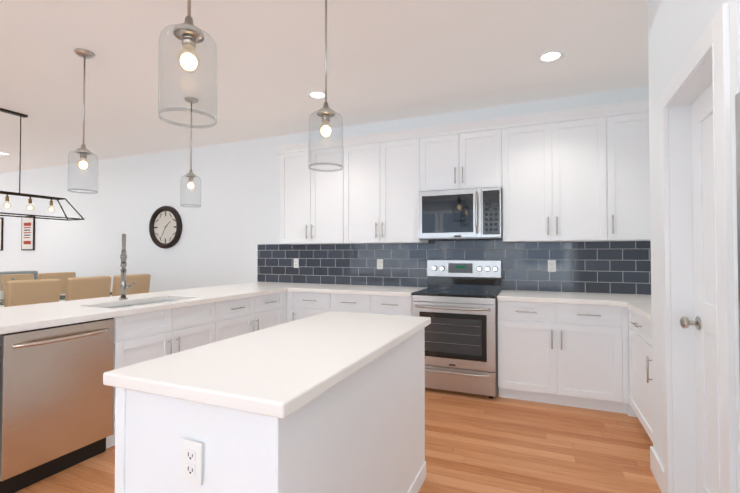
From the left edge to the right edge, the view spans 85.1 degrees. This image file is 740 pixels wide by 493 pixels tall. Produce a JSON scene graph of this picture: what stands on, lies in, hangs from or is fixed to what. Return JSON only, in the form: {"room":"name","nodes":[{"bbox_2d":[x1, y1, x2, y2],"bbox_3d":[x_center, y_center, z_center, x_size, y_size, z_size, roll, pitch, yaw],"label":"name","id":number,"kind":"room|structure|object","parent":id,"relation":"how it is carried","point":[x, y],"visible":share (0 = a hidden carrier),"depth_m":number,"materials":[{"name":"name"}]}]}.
{"room":"kitchen","nodes":[
{"label":"kitchen","id":0,"kind":"room"},
{"bbox_2d":[0,86,648,292],"bbox_3d":[-2.904,-0.013,5.999,13.120,2.810,0.150,0,-1,23],"label":"wall","id":1,"kind":"structure","parent":0,"point":[230,224],"depth_m":5.90,"materials":[{"name":"white paint"}]},
{"bbox_2d":[0,218,2,249],"bbox_3d":[-7.095,-0.234,7.671,0.370,0.620,0.025,0,-1,23],"label":"picture","id":2,"kind":"object","parent":1,"relation":"attached to","point":[1,233],"visible":1,"depth_m":7.60,"materials":[{"name":"black"}]},
{"bbox_2d":[21,216,34,249],"bbox_3d":[-6.173,-0.241,7.283,0.370,0.620,0.025,0,-1,23],"label":"picture","id":3,"kind":"object","parent":1,"relation":"attached to","point":[28,235],"visible":0.94,"depth_m":7.26,"materials":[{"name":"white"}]},
{"bbox_2d":[149,206,181,248],"bbox_3d":[-3.019,-0.284,5.937,0.630,0.630,0.062,0,-1,23],"label":"clock","id":4,"kind":"object","parent":1,"relation":"attached to","point":[165,227],"visible":1,"depth_m":5.94,"materials":[{"name":"black"}]},
{"bbox_2d":[278,136,357,244],"bbox_3d":[-0.586,-0.610,4.761,0.901,1.160,0.346,0,-1,23],"label":"upper cabinet","id":5,"kind":"object","parent":1,"relation":"attached to","point":[315,205],"depth_m":4.59,"materials":[{"name":"white wood"}]},
{"bbox_2d":[350,127,427,243],"bbox_3d":[0.174,-0.616,4.442,0.992,1.160,0.346,0,-1,23],"label":"upper cabinet","id":6,"kind":"object","parent":1,"relation":"attached to","point":[388,169],"depth_m":4.26,"materials":[{"name":"white wood"}]},
{"bbox_2d":[257,239,650,294],"bbox_3d":[0.678,0.176,4.403,4.678,0.545,0.008,0,-1,23],"label":"backsplash","id":7,"kind":"structure","parent":1,"relation":"attached to","point":[615,267],"depth_m":4.20,"materials":[{"name":"tile"}]},
{"bbox_2d":[294,259,298,267],"bbox_3d":[-0.928,0.210,5.069,0.072,0.115,0.008,0,-1,23],"label":"outlet","id":8,"kind":"object","parent":7,"relation":"attached to","point":[296,263],"visible":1,"depth_m":5.06,"materials":[{"name":"white plastic"}]},
{"bbox_2d":[377,259,382,268],"bbox_3d":[0.113,0.203,4.631,0.072,0.115,0.008,0,-1,23],"label":"outlet","id":9,"kind":"object","parent":7,"relation":"attached to","point":[379,263],"visible":1,"depth_m":4.63,"materials":[{"name":"white plastic"}]},
{"bbox_2d":[548,260,555,271],"bbox_3d":[1.772,0.190,3.933,0.072,0.115,0.008,0,-1,23],"label":"outlet","id":10,"kind":"object","parent":7,"relation":"attached to","point":[551,265],"visible":1,"depth_m":3.93,"materials":[{"name":"white plastic"}]},
{"bbox_2d":[426,117,501,190],"bbox_3d":[0.944,-0.879,4.122,0.800,0.645,0.346,0,-1,23],"label":"upper cabinet","id":11,"kind":"object","parent":1,"relation":"attached to","point":[468,155],"depth_m":3.94,"materials":[{"name":"white wood"}]},
{"bbox_2d":[419,187,502,239],"bbox_3d":[0.919,-0.312,4.053,0.790,0.478,0.459,0,-1,23],"label":"microwave","id":12,"kind":"object","parent":11,"relation":"attached to","point":[468,214],"visible":1,"depth_m":3.88,"materials":[{"name":"silver metal"}]},
{"bbox_2d":[501,103,617,241],"bbox_3d":[1.709,-0.627,3.796,0.982,1.160,0.346,0,-1,23],"label":"upper cabinet","id":13,"kind":"object","parent":1,"relation":"attached to","point":[581,174],"depth_m":3.61,"materials":[{"name":"white wood"}]},
{"bbox_2d":[618,99,650,240],"bbox_3d":[2.407,-0.632,3.502,0.777,1.160,0.346,0,-1,23],"label":"upper cabinet","id":14,"kind":"object","parent":1,"relation":"attached to","point":[633,116],"depth_m":3.40,"materials":[{"name":"white wood"}]},
{"bbox_2d":[0,0,648,173],"bbox_3d":[-4.480,-1.534,2.279,13.120,0.100,8.380,0,-1,23],"label":"ceiling","id":15,"kind":"structure","parent":0,"point":[388,60],"depth_m":3.25,"materials":[{"name":"white paint"}]},
{"bbox_2d":[0,108,84,220],"bbox_3d":[-3.855,-0.889,4.294,0.316,1.117,1.396,0,-1,23],"label":"chandelier","id":16,"kind":"object","parent":15,"relation":"hanging from","point":[24,194],"visible":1,"depth_m":4.44,"materials":[{"name":"brown metal"}]},
{"bbox_2d":[67,48,97,193],"bbox_3d":[-2.165,-0.940,3.052,0.188,1.059,0.188,0,-1,23],"label":"pendant light","id":17,"kind":"object","parent":15,"relation":"hanging from","point":[83,152],"visible":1,"depth_m":3.05,"materials":[{"name":"clear glass"}]},
{"bbox_2d":[158,0,217,128],"bbox_3d":[-0.633,-0.969,1.414,0.188,1.059,0.188,0,-1,23],"label":"pendant light","id":18,"kind":"object","parent":15,"relation":"hanging from","point":[189,33],"visible":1,"depth_m":1.41,"materials":[{"name":"clear glass"}]},
{"bbox_2d":[180,97,200,207],"bbox_3d":[-1.764,-0.923,3.979,0.188,1.059,0.188,0,-1,23],"label":"pendant light","id":19,"kind":"object","parent":15,"relation":"hanging from","point":[190,175],"visible":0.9,"depth_m":3.98,"materials":[{"name":"clear glass"}]},
{"bbox_2d":[307,91,327,98],"bbox_3d":[-0.502,-1.451,3.869,0.196,0.008,0.196,0,-1,23],"label":"recessed light","id":20,"kind":"object","parent":15,"relation":"in","point":[316,94],"visible":0.9,"depth_m":3.86,"materials":[{"name":"white plastic"}]},
{"bbox_2d":[308,0,342,171],"bbox_3d":[-0.241,-0.955,2.210,0.188,1.059,0.188,0,-1,23],"label":"pendant light","id":21,"kind":"object","parent":15,"relation":"hanging from","point":[325,112],"visible":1,"depth_m":2.21,"materials":[{"name":"clear glass"}]},
{"bbox_2d":[537,50,564,62],"bbox_3d":[1.394,-1.465,3.115,0.196,0.008,0.196,0,-1,23],"label":"recessed light","id":22,"kind":"object","parent":15,"relation":"in","point":[550,56],"visible":1,"depth_m":3.11,"materials":[{"name":"white plastic"}]},
{"bbox_2d":[15,388,660,492],"bbox_3d":[-4.480,1.375,2.228,13.120,0.100,8.380,0,-1,23],"label":"floor","id":23,"kind":"structure","parent":0,"point":[474,443],"depth_m":2.60,"materials":[{"name":"brown wood"}]},
{"bbox_2d":[0,274,33,298],"bbox_3d":[-4.185,0.855,4.858,0.548,1.033,0.430,0,-1,23],"label":"chair","id":24,"kind":"object","parent":23,"relation":"on","point":[4,279],"visible":0.08,"depth_m":4.91,"materials":[{"name":"beige fabric"}]},
{"bbox_2d":[0,271,37,279],"bbox_3d":[-5.713,0.875,5.587,0.950,1.020,2.200,0,-1,23],"label":"sofa","id":25,"kind":"object","parent":23,"relation":"on","point":[35,273],"visible":0.06,"depth_m":6.05,"materials":[{"name":"grey fabric"}]},
{"bbox_2d":[4,279,60,306],"bbox_3d":[-3.457,0.840,3.987,0.548,1.033,0.430,0,-1,23],"label":"chair","id":26,"kind":"object","parent":23,"relation":"on","point":[25,292],"visible":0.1,"depth_m":3.85,"materials":[{"name":"beige fabric"}]},
{"bbox_2d":[0,292,111,306],"bbox_3d":[-3.835,0.974,4.388,1.000,0.779,2.350,0,-1,23],"label":"dining table","id":27,"kind":"object","parent":23,"relation":"on","point":[62,297],"visible":0.04,"depth_m":4.53,"materials":[{"name":"brown wood"}]},
{"bbox_2d":[0,275,3,303],"bbox_3d":[-3.840,0.445,4.177,0.075,0.302,0.075,0,-1,23],"label":"bottle","id":28,"kind":"object","parent":27,"relation":"on","point":[1,294],"visible":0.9,"depth_m":4.17,"materials":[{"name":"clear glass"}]},
{"bbox_2d":[37,272,75,293],"bbox_3d":[-3.991,0.863,5.319,0.548,1.033,0.430,0,-1,23],"label":"chair","id":29,"kind":"object","parent":23,"relation":"on","point":[62,276],"visible":0.02,"depth_m":5.41,"materials":[{"name":"beige fabric"}]},
{"bbox_2d":[0,318,113,492],"bbox_3d":[-2.019,0.893,2.445,0.655,0.872,0.591,0,-1,23],"label":"dishwasher","id":30,"kind":"object","parent":23,"relation":"on","point":[56,404],"visible":0.92,"depth_m":2.29,"materials":[{"name":"silver metal"}]},
{"bbox_2d":[65,276,110,300],"bbox_3d":[-3.256,0.848,4.467,0.548,1.033,0.430,0,-1,23],"label":"chair","id":31,"kind":"object","parent":23,"relation":"on","point":[78,288],"visible":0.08,"depth_m":4.33,"materials":[{"name":"beige fabric"}]},
{"bbox_2d":[112,274,150,295],"bbox_3d":[-3.062,0.856,4.927,0.548,1.033,0.430,0,-1,23],"label":"chair","id":32,"kind":"object","parent":23,"relation":"on","point":[141,284],"visible":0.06,"depth_m":4.82,"materials":[{"name":"beige fabric"}]},
{"bbox_2d":[106,330,223,448],"bbox_3d":[-1.754,1.032,3.174,0.605,0.620,0.951,0,-1,23],"label":"base cabinet","id":33,"kind":"object","parent":23,"relation":"on","point":[139,352],"depth_m":2.92,"materials":[{"name":"white wood"}]},
{"bbox_2d":[200,294,286,339],"bbox_3d":[-1.405,0.920,4.007,0.605,0.875,1.102,0,-1,23],"label":"base cabinet","id":34,"kind":"object","parent":23,"relation":"on","point":[242,316],"depth_m":3.79,"materials":[{"name":"white wood"}]},
{"bbox_2d":[0,282,312,333],"bbox_3d":[-1.837,0.450,3.303,0.910,0.040,3.972,0,-1,23],"label":"countertop","id":35,"kind":"structure","parent":34,"relation":"on","point":[13,319],"depth_m":2.94,"materials":[{"name":"white stone"}]},
{"bbox_2d":[120,234,135,297],"bbox_3d":[-1.960,0.163,3.240,0.166,0.531,0.172,0,-1,23],"label":"faucet","id":36,"kind":"object","parent":35,"relation":"on","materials":[{"name":"silver metal"}]},
{"bbox_2d":[76,298,199,349],"bbox_3d":[-1.765,0.571,3.150,0.404,0.232,0.784,0,-1,23],"label":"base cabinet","id":37,"kind":"object","parent":35,"relation":"in","point":[137,327],"depth_m":2.93,"materials":[{"name":"white wood"}]},
{"bbox_2d":[115,327,425,492],"bbox_3d":[-0.258,0.880,1.799,0.661,0.876,1.429,0,-1,23],"label":"kitchen island","id":38,"kind":"object","parent":23,"relation":"on","point":[330,402],"depth_m":1.24,"materials":[{"name":"white painted wood"}]},
{"bbox_2d":[181,438,201,485],"bbox_3d":[-0.502,0.606,1.136,0.072,0.115,0.008,0,-1,23],"label":"outlet","id":39,"kind":"object","parent":38,"relation":"attached to","point":[191,448],"depth_m":1.13,"materials":[{"name":"white plastic"}]},
{"bbox_2d":[103,311,430,422],"bbox_3d":[-0.240,0.422,1.808,0.675,0.040,1.476,0,-1,23],"label":"island countertop","id":40,"kind":"structure","parent":38,"relation":"on","point":[271,372],"depth_m":1.35,"materials":[{"name":"white stone"}]},
{"bbox_2d":[287,292,334,321],"bbox_3d":[-0.515,0.929,4.563,0.597,0.876,0.605,0,-1,23],"label":"base cabinet","id":41,"kind":"object","parent":23,"relation":"on","point":[300,305],"depth_m":4.31,"materials":[{"name":"white wood"}]},
{"bbox_2d":[287,284,425,295],"bbox_3d":[-0.129,0.468,4.393,1.390,0.040,0.637,0,-1,23],"label":"countertop","id":42,"kind":"structure","parent":41,"relation":"on","point":[344,290],"depth_m":4.17,"materials":[{"name":"white stone"}]},
{"bbox_2d":[335,292,374,313],"bbox_3d":[-0.089,0.926,4.383,0.572,0.876,0.605,0,-1,23],"label":"base cabinet","id":43,"kind":"object","parent":23,"relation":"on","point":[356,304],"depth_m":4.09,"materials":[{"name":"white wood"}]},
{"bbox_2d":[375,296,411,315],"bbox_3d":[0.291,0.923,4.224,0.496,0.876,0.605,0,-1,23],"label":"base cabinet","id":44,"kind":"object","parent":23,"relation":"on","point":[388,305],"depth_m":3.93,"materials":[{"name":"white wood"}]},
{"bbox_2d":[412,260,501,398],"bbox_3d":[0.858,0.748,3.929,0.757,1.215,0.711,0,-1,23],"label":"range","id":45,"kind":"object","parent":23,"relation":"on","point":[456,301],"visible":0.92,"depth_m":3.67,"materials":[{"name":"silver metal"}]},
{"bbox_2d":[498,300,626,413],"bbox_3d":[1.691,0.913,3.635,0.982,0.876,0.605,0,-1,23],"label":"base cabinet","id":46,"kind":"object","parent":23,"relation":"on","point":[593,351],"depth_m":3.35,"materials":[{"name":"white wood"}]},
{"bbox_2d":[497,290,650,307],"bbox_3d":[1.972,0.452,3.509,1.598,0.040,0.637,0,-1,23],"label":"countertop","id":47,"kind":"structure","parent":46,"relation":"on","point":[616,300],"depth_m":3.43,"materials":[{"name":"white stone"}]},
{"bbox_2d":[627,308,652,441],"bbox_3d":[2.156,0.896,2.672,0.616,0.876,0.800,0,-1,23],"label":"base cabinet","id":48,"kind":"object","parent":23,"relation":"on","point":[639,333],"depth_m":2.84,"materials":[{"name":"white wood"}]},
{"bbox_2d":[623,300,651,323],"bbox_3d":[2.137,0.438,2.674,0.646,0.040,0.775,0,-1,23],"label":"countertop","id":49,"kind":"structure","parent":48,"relation":"on","point":[640,307],"depth_m":2.85,"materials":[{"name":"white stone"}]},
{"bbox_2d":[735,92,739,372],"bbox_3d":[1.242,0.409,0.713,0.772,1.780,0.905,0,-1,23],"label":"refrigerator","id":50,"kind":"object","parent":23,"relation":"on","point":[737,109],"visible":1,"depth_m":1.24,"materials":[{"name":"grey"}]},
{"bbox_2d":[648,0,739,492],"bbox_3d":[1.754,-0.089,1.709,0.743,2.810,1.288,0,-1,23],"label":"wall","id":51,"kind":"structure","parent":0,"point":[676,29],"depth_m":2.01,"materials":[{"name":"white paint"}]},
{"bbox_2d":[650,446,664,492],"bbox_3d":[1.423,1.251,1.835,0.049,0.135,1.270,0,-1,23],"label":"baseboard","id":52,"kind":"structure","parent":51,"relation":"attached to","point":[656,467],"depth_m":2.25,"materials":[{"name":"white wood"}]},
{"bbox_2d":[660,3,736,492],"bbox_3d":[1.360,0.257,1.716,0.042,2.118,0.866,0,-1,23],"label":"door frame","id":53,"kind":"structure","parent":51,"relation":"attached to","point":[714,38],"depth_m":1.39,"materials":[{"name":"white wood"}]},
{"bbox_2d":[680,84,718,492],"bbox_3d":[1.444,0.298,1.677,0.108,2.014,0.680,0,-1,23],"label":"pantry door","id":54,"kind":"structure","parent":51,"relation":"in","point":[704,322],"depth_m":1.87,"materials":[{"name":"white wood"}]}
]}

